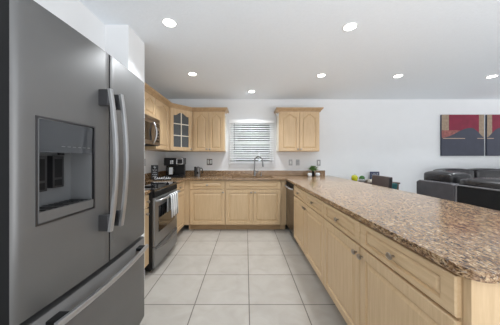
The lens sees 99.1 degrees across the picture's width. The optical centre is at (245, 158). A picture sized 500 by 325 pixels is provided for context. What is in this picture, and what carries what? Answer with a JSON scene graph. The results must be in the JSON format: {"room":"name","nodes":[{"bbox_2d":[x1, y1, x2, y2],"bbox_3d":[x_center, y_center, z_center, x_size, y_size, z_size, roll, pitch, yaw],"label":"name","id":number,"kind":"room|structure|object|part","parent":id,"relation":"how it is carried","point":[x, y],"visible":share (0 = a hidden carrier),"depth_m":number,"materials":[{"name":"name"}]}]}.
{"room":"kitchen","nodes":[
{"label":"kitchen","id":0,"kind":"room"},
{"bbox_2d":[34,0,104,50],"bbox_3d":[-1.452,-0.916,0.655,0.376,0.562,2.510,0,0,0],"label":"wall header","id":1,"kind":"structure","parent":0,"point":[74,13],"depth_m":1.62,"materials":[{"name":"paint"}]},
{"bbox_2d":[105,25,144,279],"bbox_3d":[-1.347,0.034,2.062,0.585,2.462,0.305,0,0,0],"label":"wall partition","id":2,"kind":"structure","parent":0,"point":[122,43],"depth_m":1.93,"materials":[{"name":"paint"}]},
{"bbox_2d":[145,150,164,172],"bbox_3d":[-1.700,0.034,1.665,0.120,2.462,5.330,0,0,0],"label":"wall","id":3,"kind":"structure","parent":0,"point":[151,157],"depth_m":3.82,"materials":[{"name":"paint"}]},
{"bbox_2d":[145,91,155,117],"bbox_3d":[-1.474,-0.723,2.713,0.329,0.325,0.755,0,0,0],"label":"upper cabinet","id":4,"kind":"object","parent":3,"relation":"attached to","point":[150,101],"visible":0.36,"depth_m":2.92,"materials":[{"name":"brown wood"}]},
{"bbox_2d":[145,114,159,145],"bbox_3d":[-1.412,-0.364,2.715,0.445,0.378,0.756,0,0,0],"label":"microwave","id":5,"kind":"object","parent":4,"relation":"attached to","point":[152,125],"visible":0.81,"depth_m":2.84,"materials":[{"name":"silver metal"}]},
{"bbox_3d":[-1.246,-0.349,2.596,0.002,0.228,0.419,0,0,0],"label":"door glass","id":6,"kind":"part","parent":5,"relation":"part of","materials":[{"name":"black glass"}]},
{"bbox_3d":[-1.258,-0.344,2.625,0.023,0.327,0.573,0,0,0],"label":"door","id":7,"kind":"part","parent":5,"relation":"part of","materials":[{"name":"silver metal"}]},
{"bbox_3d":[-1.221,-0.344,2.866,0.061,0.289,0.024,0,0,0],"label":"handle","id":8,"kind":"part","parent":5,"relation":"part of","materials":[{"name":"grey metal"}]},
{"bbox_3d":[-1.258,-0.344,3.003,0.023,0.327,0.176,0,0,0],"label":"control panel","id":9,"kind":"part","parent":5,"relation":"part of","materials":[{"name":"silver metal"}]},
{"bbox_2d":[145,170,165,179],"bbox_3d":[-1.629,0.297,3.715,0.019,0.101,1.229,0,0,0],"label":"backsplash","id":10,"kind":"structure","parent":3,"relation":"attached to","point":[160,173],"depth_m":3.94,"materials":[{"name":"stone"}]},
{"bbox_2d":[145,99,168,150],"bbox_3d":[-1.474,-0.507,3.375,0.329,0.755,0.558,0,0,0],"label":"upper cabinet","id":11,"kind":"object","parent":3,"relation":"attached to","point":[162,110],"visible":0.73,"depth_m":3.38,"materials":[{"name":"brown wood"}]},
{"bbox_3d":[-1.319,-0.507,3.365,0.020,0.743,0.529,0,0,0],"label":"door","id":12,"kind":"part","parent":11,"relation":"part of","materials":[{"name":"brown wood"}]},
{"bbox_2d":[160,107,192,151],"bbox_3d":[-1.321,-0.507,3.994,0.635,0.755,0.668,0,0,0],"label":"upper cabinet","id":13,"kind":"object","parent":3,"relation":"attached to","point":[180,121],"visible":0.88,"depth_m":3.82,"materials":[{"name":"brown wood"}]},
{"bbox_3d":[-1.182,-0.507,3.846,0.018,0.755,0.475,0,0,41],"label":"frame","id":14,"kind":"part","parent":13,"relation":"part of","materials":[{"name":"brown wood"}]},
{"bbox_3d":[-1.167,-0.507,3.833,0.020,0.743,0.435,0,0,41],"label":"door","id":15,"kind":"part","parent":13,"relation":"part of","materials":[{"name":"brown wood"}]},
{"bbox_3d":[-1.167,-0.507,3.833,0.004,0.619,0.311,0,0,41],"label":"glass pane","id":16,"kind":"part","parent":13,"relation":"part of","materials":[{"name":"glass"}]},
{"bbox_2d":[145,83,228,113],"bbox_3d":[-1.044,-0.907,3.389,0.715,0.075,2.314,0,0,28],"label":"crown molding","id":17,"kind":"structure","parent":3,"relation":"attached to","point":[148,89],"depth_m":3.77,"materials":[{"name":"brown wood"}]},
{"bbox_2d":[140,225,346,324],"bbox_3d":[2.350,1.315,1.800,8.500,0.100,5.600,0,0,0],"label":"floor","id":18,"kind":"structure","parent":0,"point":[209,276],"depth_m":2.15,"materials":[{"name":"tile"}]},
{"bbox_2d":[0,0,148,324],"bbox_3d":[-1.138,0.346,1.166,0.964,1.838,0.916,0,0,0],"label":"refrigerator","id":19,"kind":"object","parent":18,"relation":"on","point":[72,247],"visible":1,"depth_m":0.91,"materials":[{"name":"grey metal"}]},
{"bbox_3d":[-0.740,0.633,0.840,0.050,0.020,0.060,0,0,0],"label":"handle mount","id":20,"kind":"part","parent":19,"relation":"part of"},
{"bbox_3d":[-0.773,-0.085,0.916,0.031,0.124,0.262,0,0,3],"label":"display panel","id":21,"kind":"part","parent":19,"relation":"part of","materials":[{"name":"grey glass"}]},
{"bbox_3d":[-0.818,0.894,1.166,0.135,0.601,0.916,0,0,0],"label":"freezer drawer","id":22,"kind":"part","parent":19,"relation":"part of","materials":[{"name":"silver metal"}]},
{"bbox_3d":[-0.700,0.633,1.170,0.042,0.026,0.740,0,0,0],"label":"handle","id":23,"kind":"part","parent":19,"relation":"part of","materials":[{"name":"grey metal"}]},
{"bbox_3d":[-0.728,-0.311,1.095,0.054,0.083,0.022,0,0,0],"label":"handle mount","id":24,"kind":"part","parent":19,"relation":"part of","materials":[{"name":"metal"}]},
{"bbox_3d":[-0.728,0.332,1.095,0.054,0.083,0.022,0,0,0],"label":"handle mount","id":25,"kind":"part","parent":19,"relation":"part of","materials":[{"name":"metal"}]},
{"bbox_3d":[-0.681,0.010,1.095,0.048,0.730,0.026,0,0,0],"label":"handle","id":26,"kind":"part","parent":19,"relation":"part of","materials":[{"name":"grey metal"}]},
{"bbox_3d":[-0.727,-0.311,1.188,0.054,0.083,0.022,0,0,0],"label":"handle mount","id":27,"kind":"part","parent":19,"relation":"part of","materials":[{"name":"metal"}]},
{"bbox_3d":[-0.727,0.332,1.188,0.054,0.083,0.022,0,0,0],"label":"handle mount","id":28,"kind":"part","parent":19,"relation":"part of","materials":[{"name":"metal"}]},
{"bbox_3d":[-0.680,0.010,1.188,0.048,0.730,0.026,0,0,0],"label":"handle","id":29,"kind":"part","parent":19,"relation":"part of","materials":[{"name":"grey metal"}]},
{"bbox_3d":[-0.818,-0.003,1.399,0.135,1.141,0.450,0,0,0],"label":"door","id":30,"kind":"part","parent":19,"relation":"part of","materials":[{"name":"silver metal"}]},
{"bbox_3d":[-0.740,0.633,1.500,0.050,0.020,0.060,0,0,0],"label":"handle mount","id":31,"kind":"part","parent":19,"relation":"part of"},
{"bbox_2d":[145,194,149,266],"bbox_3d":[-1.329,0.824,2.276,0.601,0.883,0.107,0,0,0],"label":"base cabinet","id":32,"kind":"object","parent":18,"relation":"on","point":[147,201],"visible":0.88,"depth_m":2.27,"materials":[{"name":"brown wood"}]},
{"bbox_3d":[-1.070,0.464,2.276,0.020,0.138,0.102,0,0,0],"label":"drawer","id":33,"kind":"part","parent":32,"relation":"part of","materials":[{"name":"brown wood"}]},
{"bbox_3d":[-1.070,0.849,2.276,0.020,0.605,0.102,0,0,0],"label":"door","id":34,"kind":"part","parent":32,"relation":"part of","materials":[{"name":"brown wood"}]},
{"bbox_2d":[145,182,179,271],"bbox_3d":[-1.286,0.804,2.715,0.703,0.923,0.758,0,0,0],"label":"range","id":35,"kind":"object","parent":18,"relation":"on","point":[162,228],"visible":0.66,"depth_m":2.50,"materials":[{"name":"grey metal"}]},
{"bbox_2d":[145,182,176,191],"bbox_3d":[-1.320,0.356,2.715,0.636,0.026,0.758,0,0,0],"label":"cooktop","id":36,"kind":"object","parent":35,"relation":"in","point":[152,186],"depth_m":2.69,"materials":[{"name":"black glass"}]},
{"bbox_3d":[-1.012,1.099,2.715,0.033,0.223,0.752,0,0,0],"label":"storage drawer","id":37,"kind":"part","parent":35,"relation":"part of","materials":[{"name":"silver metal"}]},
{"bbox_3d":[-1.014,0.710,2.715,0.029,0.541,0.752,0,0,0],"label":"oven door","id":38,"kind":"part","parent":35,"relation":"part of","materials":[{"name":"silver metal"}]},
{"bbox_3d":[-0.983,1.021,2.715,0.046,0.054,0.701,0,0,0],"label":"handle","id":39,"kind":"part","parent":35,"relation":"part of","materials":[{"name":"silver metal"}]},
{"bbox_3d":[-1.000,0.695,2.715,0.002,0.300,0.556,0,0,0],"label":"door glass","id":40,"kind":"part","parent":35,"relation":"part of","materials":[{"name":"black glass"}]},
{"bbox_3d":[-0.969,0.472,2.715,0.067,0.031,0.722,0,0,0],"label":"handle","id":41,"kind":"part","parent":35,"relation":"part of","materials":[{"name":"grey metal"}]},
{"bbox_2d":[167,191,177,217],"bbox_3d":[-0.945,0.592,2.765,0.063,0.287,0.271,0,0,0],"label":"kitchen towel","id":42,"kind":"object","parent":35,"relation":"hanging from","point":[172,201],"visible":0.97,"depth_m":2.72,"materials":[{"name":"white fabric"}]},
{"bbox_2d":[177,181,183,232],"bbox_3d":[-1.329,0.824,3.409,0.601,0.883,0.616,0,0,0],"label":"base cabinet","id":43,"kind":"object","parent":18,"relation":"on","point":[180,186],"visible":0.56,"depth_m":3.45,"materials":[{"name":"brown wood"}]},
{"bbox_3d":[-1.070,0.464,3.385,0.020,0.138,0.563,0,0,0],"label":"drawer","id":44,"kind":"part","parent":43,"relation":"part of","materials":[{"name":"brown wood"}]},
{"bbox_2d":[184,180,190,228],"bbox_3d":[-1.034,0.824,3.765,0.093,0.883,0.090,0,0,0],"label":"cabinet filler","id":45,"kind":"object","parent":18,"relation":"on","point":[186,182],"visible":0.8,"depth_m":3.72,"materials":[{"name":"brown wood"}]},
{"bbox_2d":[190,180,225,228],"bbox_3d":[-0.675,0.824,3.985,0.619,0.883,0.631,0,0,0],"label":"base cabinet","id":46,"kind":"object","parent":18,"relation":"on","point":[207,197],"visible":0.96,"depth_m":3.70,"materials":[{"name":"brown wood"}]},
{"bbox_3d":[-0.673,0.464,3.710,0.608,0.138,0.020,0,0,0],"label":"drawer","id":47,"kind":"part","parent":46,"relation":"part of","materials":[{"name":"brown wood"}]},
{"bbox_3d":[-0.673,0.849,3.710,0.608,0.605,0.020,0,0,0],"label":"door","id":48,"kind":"part","parent":46,"relation":"part of","materials":[{"name":"brown wood"}]},
{"bbox_2d":[225,180,280,228],"bbox_3d":[0.122,0.824,3.985,0.969,0.883,0.631,0,0,0],"label":"base cabinet","id":49,"kind":"object","parent":18,"relation":"on","point":[249,204],"visible":1,"depth_m":3.70,"materials":[{"name":"brown wood"}]},
{"bbox_3d":[-0.119,0.849,3.710,0.479,0.605,0.020,0,0,0],"label":"door","id":50,"kind":"part","parent":49,"relation":"part of","materials":[{"name":"brown wood"}]},
{"bbox_3d":[0.122,0.464,3.710,0.962,0.138,0.020,0,0,0],"label":"drawer","id":51,"kind":"part","parent":49,"relation":"part of","materials":[{"name":"brown wood"}]},
{"bbox_3d":[0.363,0.849,3.710,0.479,0.605,0.020,0,0,0],"label":"door","id":52,"kind":"part","parent":49,"relation":"part of","materials":[{"name":"brown wood"}]},
{"bbox_2d":[280,180,285,228],"bbox_3d":[0.654,0.824,3.765,0.091,0.883,0.090,0,0,0],"label":"cabinet filler","id":53,"kind":"object","parent":18,"relation":"on","point":[283,182],"visible":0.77,"depth_m":3.72,"materials":[{"name":"brown wood"}]},
{"bbox_2d":[285,181,297,243],"bbox_3d":[0.967,0.829,3.424,0.631,0.872,0.577,0,0,0],"label":"dishwasher","id":54,"kind":"object","parent":18,"relation":"on","point":[289,186],"visible":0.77,"depth_m":3.35,"materials":[{"name":"silver metal"}]},
{"bbox_3d":[0.720,0.426,3.423,0.040,0.067,0.576,0,0,0],"label":"control panel","id":55,"kind":"part","parent":54,"relation":"part of","materials":[{"name":"black plastic"}]},
{"bbox_3d":[0.720,0.807,3.423,0.040,0.685,0.576,0,0,0],"label":"door","id":56,"kind":"part","parent":54,"relation":"part of","materials":[{"name":"silver metal"}]},
{"bbox_2d":[294,185,305,253],"bbox_3d":[0.995,0.824,2.825,0.651,0.883,0.604,0,0,0],"label":"base cabinet","id":57,"kind":"object","parent":18,"relation":"on","point":[299,198],"visible":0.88,"depth_m":2.79,"materials":[{"name":"brown wood"}]},
{"bbox_3d":[0.710,0.464,2.825,0.020,0.138,0.597,0,0,0],"label":"drawer","id":58,"kind":"part","parent":57,"relation":"part of","materials":[{"name":"brown wood"}]},
{"bbox_2d":[303,192,325,284],"bbox_3d":[0.995,0.824,2.220,0.651,0.883,0.604,0,0,0],"label":"base cabinet","id":59,"kind":"object","parent":18,"relation":"on","point":[314,207],"visible":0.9,"depth_m":2.15,"materials":[{"name":"brown wood"}]},
{"bbox_3d":[0.710,0.464,2.220,0.020,0.138,0.597,0,0,0],"label":"drawer","id":60,"kind":"part","parent":59,"relation":"part of","materials":[{"name":"brown wood"}]},
{"bbox_2d":[324,202,362,324],"bbox_3d":[0.995,0.824,1.615,0.651,0.883,0.604,0,0,0],"label":"base cabinet","id":61,"kind":"object","parent":18,"relation":"on","point":[342,245],"visible":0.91,"depth_m":1.54,"materials":[{"name":"brown wood"}]},
{"bbox_3d":[0.710,0.464,1.615,0.020,0.138,0.597,0,0,0],"label":"drawer","id":62,"kind":"part","parent":61,"relation":"part of","materials":[{"name":"brown wood"}]},
{"bbox_2d":[358,181,399,189],"bbox_3d":[2.420,0.863,4.170,1.000,0.805,0.280,0,0,0],"label":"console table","id":63,"kind":"object","parent":18,"relation":"on","point":[398,183],"visible":0.12,"depth_m":4.04,"materials":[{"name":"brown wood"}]},
{"bbox_2d":[351,175,357,180],"bbox_3d":[2.100,0.380,4.120,0.114,0.160,0.114,0,0,0],"label":"apple ornament","id":64,"kind":"object","parent":63,"relation":"on","point":[353,177],"visible":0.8,"depth_m":4.08,"materials":[{"name":"yellow ceramic"}]},
{"bbox_2d":[358,176,365,181],"bbox_3d":[2.245,0.398,4.120,0.132,0.125,0.132,0,0,0],"label":"plant","id":65,"kind":"object","parent":63,"relation":"on","point":[361,178],"visible":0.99,"depth_m":4.08,"materials":[{"name":"green plant"}]},
{"bbox_2d":[370,172,378,178],"bbox_3d":[2.560,0.362,4.239,0.180,0.195,0.026,0,0,0],"label":"sign","id":66,"kind":"object","parent":63,"relation":"on","point":[371,173],"visible":0.45,"depth_m":4.23,"materials":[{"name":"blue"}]},
{"bbox_2d":[372,175,392,187],"bbox_3d":[1.841,0.763,3.170,0.441,1.004,0.400,0,0,0],"label":"counter stool","id":67,"kind":"object","parent":18,"relation":"on","point":[384,181],"visible":0.26,"depth_m":3.12,"materials":[{"name":"brown wood"}]},
{"bbox_2d":[371,183,396,188],"bbox_3d":[2.241,0.835,3.640,0.402,0.861,0.440,0,0,0],"label":"accent chair","id":68,"kind":"object","parent":18,"relation":"on","point":[394,185],"visible":0.12,"depth_m":3.42,"materials":[{"name":"teal fabric"}]},
{"bbox_2d":[356,223,462,324],"bbox_3d":[0.995,0.824,1.010,0.651,0.883,0.604,0,0,0],"label":"base cabinet","id":69,"kind":"object","parent":18,"relation":"on","point":[399,285],"visible":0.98,"depth_m":0.96,"materials":[{"name":"brown wood"}]},
{"bbox_3d":[0.684,0.464,1.010,0.031,0.033,0.043,0,0,0],"label":"knob","id":70,"kind":"part","parent":69,"relation":"part of","materials":[{"name":"grey metal"}]},
{"bbox_3d":[0.730,0.773,1.010,0.019,0.783,0.604,0,0,0],"label":"frame","id":71,"kind":"part","parent":69,"relation":"part of","materials":[{"name":"brown wood"}]},
{"bbox_2d":[417,170,499,210],"bbox_3d":[2.994,0.716,2.040,0.989,1.098,2.280,0,0,0],"label":"sofa","id":72,"kind":"object","parent":18,"relation":"on","point":[456,186],"visible":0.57,"depth_m":2.53,"materials":[{"name":"leather"}]},
{"bbox_3d":[2.570,0.757,2.848,0.140,0.895,0.565,0,0,0],"label":"wing panel","id":73,"kind":"part","parent":72,"relation":"part of","materials":[{"name":"grey leather"}]},
{"bbox_2d":[424,170,471,182],"bbox_3d":[2.770,0.275,2.950,0.325,0.220,0.460,0,0,0],"label":"cushion","id":74,"kind":"object","parent":72,"relation":"on","point":[447,176],"depth_m":2.82,"materials":[{"name":"leather"}]},
{"bbox_3d":[2.570,0.765,1.725,0.100,0.880,1.650,0,0,0],"label":"panel","id":75,"kind":"part","parent":72,"relation":"part of","materials":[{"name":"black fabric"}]},
{"bbox_2d":[459,177,499,189],"bbox_3d":[2.710,0.325,2.185,0.330,0.240,0.830,0,0,0],"label":"cushion","id":76,"kind":"object","parent":72,"relation":"on","point":[484,182],"depth_m":2.34,"materials":[{"name":"leather"}]},
{"bbox_2d":[433,168,499,177],"bbox_3d":[4.755,0.726,3.835,2.289,1.078,0.830,0,0,0],"label":"sofa","id":77,"kind":"object","parent":18,"relation":"on","point":[474,172],"visible":0.17,"depth_m":3.88,"materials":[{"name":"leather"}]},
{"bbox_2d":[433,168,474,177],"bbox_3d":[3.902,0.305,4.020,0.585,0.240,0.320,0,0,0],"label":"cushion","id":78,"kind":"object","parent":77,"relation":"on","point":[472,172],"depth_m":3.88,"materials":[{"name":"leather"}]},
{"bbox_2d":[469,168,499,177],"bbox_3d":[4.482,0.305,4.020,0.585,0.240,0.320,0,0,0],"label":"cushion","id":79,"kind":"object","parent":77,"relation":"on","point":[478,172],"depth_m":3.87,"materials":[{"name":"leather"}]},
{"bbox_2d":[463,277,499,324],"bbox_3d":[1.030,0.823,2.490,0.621,0.884,3.621,0,0,0],"label":"peninsula end panel","id":80,"kind":"object","parent":18,"relation":"on","point":[481,301],"visible":0.14,"depth_m":0.68,"materials":[{"name":"brown wood"}]},
{"bbox_2d":[79,0,499,98],"bbox_3d":[2.350,-1.247,1.300,8.500,0.100,6.600,0,0,0],"label":"ceiling","id":81,"kind":"structure","parent":0,"point":[274,49],"depth_m":2.24,"materials":[{"name":"paint"}]},
{"bbox_2d":[161,18,176,26],"bbox_3d":[-0.675,-1.192,1.878,0.132,0.008,0.132,0,0,0],"label":"recessed light","id":82,"kind":"object","parent":81,"relation":"in","point":[168,22],"visible":1,"depth_m":1.86,"materials":[{"name":"white"}]},
{"bbox_2d":[163,20,175,26],"bbox_3d":[-0.675,-1.189,1.878,0.102,0.002,0.102,0,0,0],"label":"diffuser","id":83,"kind":"object","parent":82,"relation":"attached to","point":[169,23],"depth_m":1.88,"materials":[{"name":"white"}]},
{"bbox_2d":[188,72,196,75],"bbox_3d":[-0.760,-1.192,3.020,0.132,0.008,0.132,0,0,0],"label":"recessed light","id":84,"kind":"object","parent":81,"relation":"in","point":[189,73],"visible":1,"depth_m":3.00,"materials":[{"name":"white"}]},
{"bbox_2d":[342,22,357,30],"bbox_3d":[0.945,-1.192,1.935,0.132,0.008,0.132,0,0,0],"label":"recessed light","id":85,"kind":"object","parent":81,"relation":"in","point":[350,26],"visible":1,"depth_m":1.92,"materials":[{"name":"white plastic"}]},
{"bbox_2d":[344,24,355,30],"bbox_3d":[0.945,-1.189,1.935,0.102,0.002,0.102,0,0,0],"label":"diffuser","id":86,"kind":"object","parent":85,"relation":"attached to","point":[347,27],"depth_m":1.94,"materials":[{"name":"white"}]},
{"bbox_2d":[145,175,499,283],"bbox_3d":[0.021,0.364,2.487,3.319,0.032,3.684,0,0,0],"label":"countertop","id":87,"kind":"structure","parent":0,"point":[464,239],"depth_m":1.25,"materials":[{"name":"stone"}]},
{"bbox_2d":[151,165,157,179],"bbox_3d":[-1.499,0.231,3.497,0.110,0.235,0.031,0,0,-20],"label":"coffee sign","id":88,"kind":"object","parent":87,"relation":"on","point":[154,168],"visible":0.91,"depth_m":3.48,"materials":[{"name":"black plastic"}]},
{"bbox_2d":[154,176,170,180],"bbox_3d":[-1.330,0.317,3.400,0.260,0.062,0.090,0,0,-14],"label":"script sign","id":89,"kind":"object","parent":87,"relation":"on","point":[159,178],"visible":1,"depth_m":3.36,"materials":[{"name":"white metal"}]},
{"bbox_2d":[164,158,185,177],"bbox_3d":[-1.296,0.171,3.885,0.347,0.355,0.271,0,0,-3],"label":"coffee maker","id":90,"kind":"object","parent":87,"relation":"on","point":[175,167],"visible":0.99,"depth_m":3.80,"materials":[{"name":"black plastic"}]},
{"bbox_2d":[194,167,202,175],"bbox_3d":[-0.922,0.251,4.126,0.156,0.195,0.092,0,0,25],"label":"press","id":91,"kind":"object","parent":87,"relation":"on","point":[196,169],"visible":0.99,"depth_m":4.10,"materials":[{"name":"silver metal"}]},
{"bbox_2d":[253,156,263,175],"bbox_3d":[0.249,0.153,4.178,0.235,0.390,0.055,0,0,28],"label":"faucet","id":92,"kind":"object","parent":87,"relation":"on","point":[255,172],"visible":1,"depth_m":4.20,"materials":[{"name":"silver metal"}]},
{"bbox_2d":[309,166,318,175],"bbox_3d":[1.304,0.241,4.147,0.230,0.214,0.281,0,0,33],"label":"potted plant","id":93,"kind":"object","parent":87,"relation":"on","point":[312,168],"visible":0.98,"depth_m":4.12,"materials":[{"name":"green plant"}]},
{"bbox_2d":[165,99,499,193],"bbox_3d":[2.420,0.034,4.400,8.360,2.462,0.140,0,0,0],"label":"wall","id":94,"kind":"structure","parent":0,"point":[398,139],"depth_m":4.33,"materials":[{"name":"paint"}]},
{"bbox_2d":[192,112,225,151],"bbox_3d":[-0.708,-0.507,4.149,0.617,0.755,0.362,0,0,0],"label":"upper cabinet","id":95,"kind":"object","parent":94,"relation":"attached to","point":[208,128],"visible":0.99,"depth_m":4.00,"materials":[{"name":"brown wood"}]},
{"bbox_3d":[-0.848,-0.507,4.009,0.279,0.743,0.020,0,0,0],"label":"door","id":96,"kind":"part","parent":95,"relation":"part of","materials":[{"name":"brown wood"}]},
{"bbox_3d":[-0.565,-0.507,4.009,0.279,0.743,0.020,0,0,0],"label":"door","id":97,"kind":"part","parent":95,"relation":"part of","materials":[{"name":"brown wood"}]},
{"bbox_3d":[-0.400,-0.498,4.183,0.002,0.733,0.290,0,0,0],"label":"panel","id":98,"kind":"part","parent":95,"relation":"part of","materials":[{"name":"beige laminate"}]},
{"bbox_2d":[207,159,211,164],"bbox_3d":[-0.740,0.075,4.324,0.110,0.120,0.012,0,0,0],"label":"wall outlet","id":99,"kind":"object","parent":94,"relation":"attached to","point":[209,161],"visible":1,"depth_m":4.32,"materials":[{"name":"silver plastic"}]},
{"bbox_2d":[231,125,271,161],"bbox_3d":[0.115,-0.318,4.405,0.830,0.835,0.050,0,0,0],"label":"window","id":100,"kind":"structure","parent":94,"relation":"in","point":[231,125],"depth_m":4.40,"materials":[{"name":"white"}]},
{"bbox_2d":[229,120,273,162],"bbox_3d":[0.114,-0.339,4.293,0.902,0.876,0.073,0,0,0],"label":"window blind","id":101,"kind":"object","parent":100,"relation":"attached to","point":[232,122],"visible":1,"depth_m":4.29,"materials":[{"name":"white plastic"}]},
{"bbox_3d":[0.114,0.089,4.299,0.882,0.020,0.042,0,0,0],"label":"rail","id":102,"kind":"part","parent":101,"relation":"part of","materials":[{"name":"white plastic"}]},
{"bbox_2d":[229,163,273,166],"bbox_3d":[0.115,0.141,4.338,0.920,0.078,0.085,0,0,0],"label":"window sill","id":103,"kind":"structure","parent":94,"relation":"attached to","point":[230,164],"depth_m":4.31,"materials":[{"name":"white"}]},
{"bbox_2d":[185,170,324,174],"bbox_3d":[-0.009,0.297,4.319,3.219,0.101,0.020,0,0,0],"label":"backsplash","id":104,"kind":"structure","parent":94,"relation":"attached to","point":[188,172],"depth_m":4.31,"materials":[{"name":"stone"}]},
{"bbox_2d":[276,112,318,151],"bbox_3d":[1.001,-0.507,4.149,0.768,0.755,0.362,0,0,0],"label":"upper cabinet","id":105,"kind":"object","parent":94,"relation":"attached to","point":[295,131],"visible":1,"depth_m":4.00,"materials":[{"name":"brown wood"}]},
{"bbox_3d":[0.618,-0.498,4.183,0.002,0.733,0.290,0,0,0],"label":"panel","id":106,"kind":"part","parent":105,"relation":"part of","materials":[{"name":"beige laminate"}]},
{"bbox_3d":[0.819,-0.507,4.009,0.362,0.743,0.020,0,0,0],"label":"door","id":107,"kind":"part","parent":105,"relation":"part of","materials":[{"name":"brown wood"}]},
{"bbox_3d":[1.185,-0.507,4.009,0.362,0.743,0.020,0,0,0],"label":"door","id":108,"kind":"part","parent":105,"relation":"part of","materials":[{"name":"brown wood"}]},
{"bbox_2d":[274,107,323,114],"bbox_3d":[1.002,-0.907,4.138,0.876,0.075,0.383,0,0,0],"label":"crown molding","id":109,"kind":"structure","parent":94,"relation":"attached to","point":[278,109],"depth_m":3.96,"materials":[{"name":"brown wood"}]},
{"bbox_2d":[440,115,483,155],"bbox_3d":[4.372,-0.465,4.310,0.855,0.830,0.036,0,0,0],"label":"painting","id":110,"kind":"object","parent":94,"relation":"attached to","point":[460,135],"visible":1,"depth_m":4.29,"materials":[{"name":"multicoloured paint"}]},
{"bbox_2d":[485,115,499,155],"bbox_3d":[5.280,-0.465,4.310,0.840,0.830,0.036,0,0,0],"label":"painting","id":111,"kind":"object","parent":94,"relation":"attached to","point":[492,122],"visible":1,"depth_m":4.29,"materials":[{"name":"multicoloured fabric"}]}
]}

